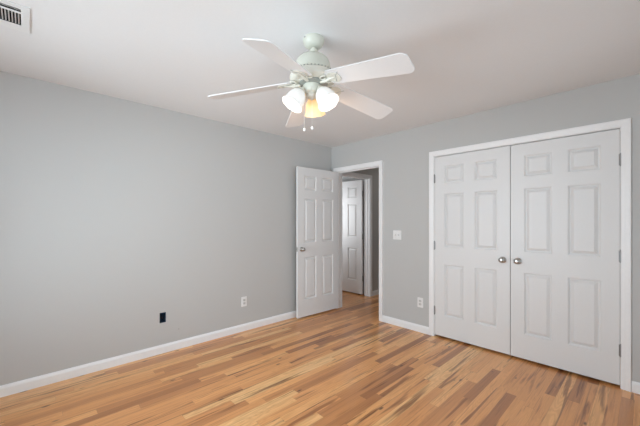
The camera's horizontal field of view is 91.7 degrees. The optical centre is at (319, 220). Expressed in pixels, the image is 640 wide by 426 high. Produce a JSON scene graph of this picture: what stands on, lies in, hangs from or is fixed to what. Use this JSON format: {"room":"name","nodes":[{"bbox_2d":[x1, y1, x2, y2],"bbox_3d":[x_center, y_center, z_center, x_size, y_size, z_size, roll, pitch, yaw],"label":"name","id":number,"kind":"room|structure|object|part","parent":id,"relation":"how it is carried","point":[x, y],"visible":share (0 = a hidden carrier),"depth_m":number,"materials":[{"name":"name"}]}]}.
{"room":"empty bedroom","nodes":[
{"label":"empty bedroom","id":0,"kind":"room"},
{"bbox_2d":[0,71,378,385],"bbox_3d":[-0.291,0.097,4.391,7.575,2.440,0.115,0,0,-43],"label":"wall","id":1,"kind":"structure","parent":0,"point":[117,214],"depth_m":2.90,"materials":[{"name":"grey paint"}]},
{"bbox_2d":[0,311,295,397],"bbox_3d":[-1.366,1.275,3.284,4.260,0.084,0.014,0,0,-43],"label":"baseboard","id":2,"kind":"structure","parent":1,"relation":"attached to","point":[35,382],"depth_m":2.87,"materials":[{"name":"white paint"}]},
{"bbox_2d":[160,312,165,322],"bbox_3d":[-1.595,0.965,3.126,0.057,0.099,0.073,0,0,-43],"label":"outlet","id":3,"kind":"object","parent":1,"relation":"attached to","point":[162,315],"visible":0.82,"depth_m":3.14,"materials":[{"name":"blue plastic"}]},
{"bbox_2d":[241,296,246,306],"bbox_3d":[-0.909,0.967,3.721,0.072,0.116,0.008,0,0,-43],"label":"wall outlet","id":4,"kind":"object","parent":1,"relation":"attached to","point":[243,299],"visible":1,"depth_m":3.71,"materials":[{"name":"white plastic"}]},
{"bbox_2d":[342,180,362,293],"bbox_3d":[0.486,0.284,5.752,0.153,2.021,0.786,0,0,-44],"label":"door","id":5,"kind":"structure","parent":1,"relation":"in","point":[352,191],"depth_m":5.62,"materials":[{"name":"white paint"}]},
{"bbox_3d":[0.371,-0.006,5.871,0.035,0.598,0.212,0,0,-44],"label":"panel","id":6,"kind":"part","parent":5,"relation":"part of","materials":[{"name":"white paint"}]},
{"bbox_3d":[0.371,0.776,5.871,0.035,0.578,0.212,0,0,-44],"label":"panel","id":7,"kind":"part","parent":5,"relation":"part of","materials":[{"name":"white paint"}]},
{"bbox_3d":[0.596,-0.517,5.638,0.035,0.196,0.212,0,0,-44],"label":"panel","id":8,"kind":"part","parent":5,"relation":"part of","materials":[{"name":"white paint"}]},
{"bbox_3d":[0.596,-0.006,5.638,0.035,0.598,0.212,0,0,-44],"label":"panel","id":9,"kind":"part","parent":5,"relation":"part of","materials":[{"name":"white paint"}]},
{"bbox_3d":[0.596,0.776,5.638,0.035,0.578,0.212,0,0,-44],"label":"panel","id":10,"kind":"part","parent":5,"relation":"part of","materials":[{"name":"white paint"}]},
{"bbox_2d":[342,172,371,296],"bbox_3d":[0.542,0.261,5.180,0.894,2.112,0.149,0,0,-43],"label":"door frame","id":11,"kind":"structure","parent":1,"relation":"attached to","point":[367,178],"depth_m":5.42,"materials":[{"name":"white paint"}]},
{"bbox_2d":[372,289,378,295],"bbox_3d":[1.708,1.275,6.196,2.192,0.084,0.014,0,0,-43],"label":"baseboard","id":12,"kind":"structure","parent":1,"relation":"attached to","point":[376,292],"depth_m":5.50,"materials":[{"name":"white paint"}]},
{"bbox_2d":[0,0,639,147],"bbox_3d":[0.153,-1.173,3.923,7.575,0.100,6.775,0,0,-43],"label":"ceiling","id":13,"kind":"structure","parent":0,"point":[468,57],"depth_m":2.02,"materials":[{"name":"white paint"}]},
{"bbox_2d":[0,0,29,33],"bbox_3d":[-1.763,-1.168,1.623,0.360,0.101,0.300,0,0,-43],"label":"ceiling vent","id":14,"kind":"object","parent":13,"relation":"in","point":[13,15],"visible":0.99,"depth_m":1.74,"materials":[{"name":"metal"}]},
{"bbox_2d":[208,33,414,130],"bbox_3d":[-0.017,-0.835,1.910,1.236,0.577,1.224,0,0,-43],"label":"ceiling fan","id":15,"kind":"object","parent":13,"relation":"hanging from","point":[314,92],"visible":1,"depth_m":1.84,"materials":[{"name":"metal"}]},
{"bbox_3d":[-0.433,-0.810,1.948,0.515,0.107,0.148,0,0,2],"label":"blade","id":16,"kind":"part","parent":15,"relation":"part of","materials":[{"name":"white wood"}]},
{"bbox_3d":[-0.196,-0.810,1.564,0.148,0.107,0.515,0,0,20],"label":"blade","id":17,"kind":"part","parent":15,"relation":"part of","materials":[{"name":"white wood"}]},
{"bbox_3d":[-0.162,-0.732,1.879,0.141,0.140,0.134,0,0,-43],"label":"lamp shade","id":18,"kind":"part","parent":15,"relation":"part of","materials":[{"name":"white glass"}]},
{"bbox_3d":[-0.148,-0.743,1.882,0.066,0.081,0.054,0,0,-43],"label":"bulb","id":19,"kind":"part","parent":15,"relation":"part of","materials":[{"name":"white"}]},
{"bbox_3d":[-0.142,-0.810,2.292,0.148,0.107,0.515,0,0,-16],"label":"blade","id":20,"kind":"part","parent":15,"relation":"part of","materials":[{"name":"white wood"}]},
{"bbox_3d":[-0.035,-0.732,2.040,0.140,0.140,0.137,0,0,-43],"label":"lamp shade","id":21,"kind":"part","parent":15,"relation":"part of","materials":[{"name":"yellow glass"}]},
{"bbox_3d":[0.032,-0.743,1.857,0.053,0.081,0.068,0,0,-43],"label":"bulb","id":22,"kind":"part","parent":15,"relation":"part of","materials":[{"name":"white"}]},
{"bbox_3d":[0.043,-0.732,1.849,0.138,0.140,0.142,0,0,-43],"label":"lamp shade","id":23,"kind":"part","parent":15,"relation":"part of","materials":[{"name":"white glass"}]},
{"bbox_3d":[0.276,-0.810,2.121,0.515,0.107,0.148,0,0,-34],"label":"blade","id":24,"kind":"part","parent":15,"relation":"part of","materials":[{"name":"white wood"}]},
{"bbox_3d":[0.243,-0.810,1.671,0.515,0.107,0.148,0,0,38],"label":"blade","id":25,"kind":"part","parent":15,"relation":"part of","materials":[{"name":"white wood"}]},
{"bbox_2d":[0,290,639,425],"bbox_3d":[0.153,1.377,3.923,7.575,0.120,6.775,0,0,-43],"label":"floor","id":26,"kind":"structure","parent":0,"point":[343,366],"depth_m":2.47,"materials":[{"name":"brown wood"}]},
{"bbox_2d":[331,74,639,390],"bbox_3d":[0.621,0.097,4.367,0.115,2.440,6.775,0,0,-43],"label":"wall","id":27,"kind":"structure","parent":0,"point":[404,154],"depth_m":3.59,"materials":[{"name":"grey paint"}]},
{"bbox_2d":[296,166,337,317],"bbox_3d":[-0.021,0.284,4.393,0.781,2.021,0.153,0,0,-42],"label":"door","id":28,"kind":"structure","parent":27,"relation":"in","point":[316,189],"depth_m":4.34,"materials":[{"name":"white paint"}]},
{"bbox_3d":[-0.143,-0.517,4.285,0.212,0.196,0.035,0,0,-42],"label":"panel","id":29,"kind":"part","parent":28,"relation":"part of","materials":[{"name":"white paint"}]},
{"bbox_3d":[-0.143,-0.006,4.285,0.212,0.598,0.035,0,0,-42],"label":"panel","id":30,"kind":"part","parent":28,"relation":"part of","materials":[{"name":"white paint"}]},
{"bbox_3d":[-0.143,0.776,4.285,0.212,0.578,0.035,0,0,-42],"label":"panel","id":31,"kind":"part","parent":28,"relation":"part of","materials":[{"name":"white paint"}]},
{"bbox_3d":[0.099,-0.517,4.500,0.212,0.196,0.035,0,0,-42],"label":"panel","id":32,"kind":"part","parent":28,"relation":"part of","materials":[{"name":"white paint"}]},
{"bbox_3d":[0.099,-0.006,4.500,0.212,0.598,0.035,0,0,-42],"label":"panel","id":33,"kind":"part","parent":28,"relation":"part of","materials":[{"name":"white paint"}]},
{"bbox_3d":[0.099,0.776,4.500,0.212,0.578,0.035,0,0,-42],"label":"panel","id":34,"kind":"part","parent":28,"relation":"part of","materials":[{"name":"white paint"}]},
{"bbox_2d":[333,160,382,321],"bbox_3d":[0.559,0.261,4.431,0.149,2.112,0.890,0,0,-43],"label":"door frame","id":35,"kind":"structure","parent":27,"relation":"attached to","point":[376,164],"depth_m":4.28,"materials":[{"name":"white paint"}]},
{"bbox_2d":[393,230,400,239],"bbox_3d":[0.968,0.177,3.905,0.017,0.116,0.118,0,0,-43],"label":"light switch","id":36,"kind":"object","parent":27,"relation":"attached to","point":[396,233],"visible":1,"depth_m":3.90,"materials":[{"name":"white plastic"}]},
{"bbox_2d":[382,315,428,334],"bbox_3d":[1.041,1.275,3.829,0.014,0.084,0.645,0,0,-43],"label":"baseboard","id":37,"kind":"structure","parent":27,"relation":"attached to","point":[401,323],"depth_m":3.81,"materials":[{"name":"white paint"}]},
{"bbox_2d":[417,297,422,307],"bbox_3d":[1.187,0.967,3.679,0.008,0.116,0.072,0,0,-43],"label":"wall outlet","id":38,"kind":"object","parent":27,"relation":"attached to","point":[419,300],"visible":1,"depth_m":3.68,"materials":[{"name":"white plastic"}]},
{"bbox_2d":[434,146,510,354],"bbox_3d":[1.562,0.281,3.273,0.094,2.028,0.771,0,0,-43],"label":"door","id":39,"kind":"structure","parent":27,"relation":"in","point":[472,243],"depth_m":3.24,"materials":[{"name":"white paint"}]},
{"bbox_3d":[1.477,-0.517,3.407,0.035,0.196,0.212,0,0,-43],"label":"panel","id":40,"kind":"part","parent":39,"relation":"part of","materials":[{"name":"white paint"}]},
{"bbox_3d":[1.477,-0.006,3.407,0.035,0.598,0.212,0,0,-43],"label":"panel","id":41,"kind":"part","parent":39,"relation":"part of","materials":[{"name":"white paint"}]},
{"bbox_3d":[1.477,0.776,3.407,0.035,0.578,0.212,0,0,-43],"label":"panel","id":42,"kind":"part","parent":39,"relation":"part of","materials":[{"name":"white paint"}]},
{"bbox_3d":[1.699,-0.517,3.172,0.035,0.196,0.212,0,0,-43],"label":"panel","id":43,"kind":"part","parent":39,"relation":"part of","materials":[{"name":"white paint"}]},
{"bbox_3d":[1.699,-0.006,3.172,0.035,0.598,0.212,0,0,-43],"label":"panel","id":44,"kind":"part","parent":39,"relation":"part of","materials":[{"name":"white paint"}]},
{"bbox_3d":[1.699,0.776,3.172,0.035,0.578,0.212,0,0,-43],"label":"panel","id":45,"kind":"part","parent":39,"relation":"part of","materials":[{"name":"white paint"}]},
{"bbox_2d":[429,118,630,391],"bbox_3d":[1.873,0.261,3.032,0.132,2.112,1.654,0,0,-43],"label":"door frame","id":46,"kind":"structure","parent":27,"relation":"attached to","point":[624,125],"depth_m":2.43,"materials":[{"name":"white paint"}]},
{"bbox_2d":[511,129,620,384],"bbox_3d":[2.096,0.281,2.709,0.094,2.028,0.771,0,0,-43],"label":"door","id":47,"kind":"structure","parent":27,"relation":"in","point":[566,252],"depth_m":2.68,"materials":[{"name":"white paint"}]},
{"bbox_3d":[2.003,-0.517,2.851,0.035,0.196,0.212,0,0,-43],"label":"panel","id":48,"kind":"part","parent":47,"relation":"part of","materials":[{"name":"white paint"}]},
{"bbox_3d":[2.003,-0.006,2.851,0.035,0.598,0.212,0,0,-43],"label":"panel","id":49,"kind":"part","parent":47,"relation":"part of","materials":[{"name":"white paint"}]},
{"bbox_3d":[2.003,0.776,2.851,0.035,0.578,0.212,0,0,-43],"label":"panel","id":50,"kind":"part","parent":47,"relation":"part of","materials":[{"name":"white paint"}]},
{"bbox_3d":[2.225,-0.517,2.616,0.035,0.196,0.212,0,0,-43],"label":"panel","id":51,"kind":"part","parent":47,"relation":"part of","materials":[{"name":"white paint"}]},
{"bbox_3d":[2.225,-0.006,2.616,0.035,0.598,0.212,0,0,-43],"label":"panel","id":52,"kind":"part","parent":47,"relation":"part of","materials":[{"name":"white paint"}]},
{"bbox_3d":[2.225,0.776,2.616,0.035,0.578,0.212,0,0,-43],"label":"panel","id":53,"kind":"part","parent":47,"relation":"part of","materials":[{"name":"white paint"}]},
{"bbox_2d":[632,381,639,393],"bbox_3d":[2.613,1.275,2.170,0.014,0.084,0.615,0,0,-43],"label":"baseboard","id":54,"kind":"structure","parent":27,"relation":"attached to","point":[635,385],"depth_m":2.37,"materials":[{"name":"white paint"}]}
]}

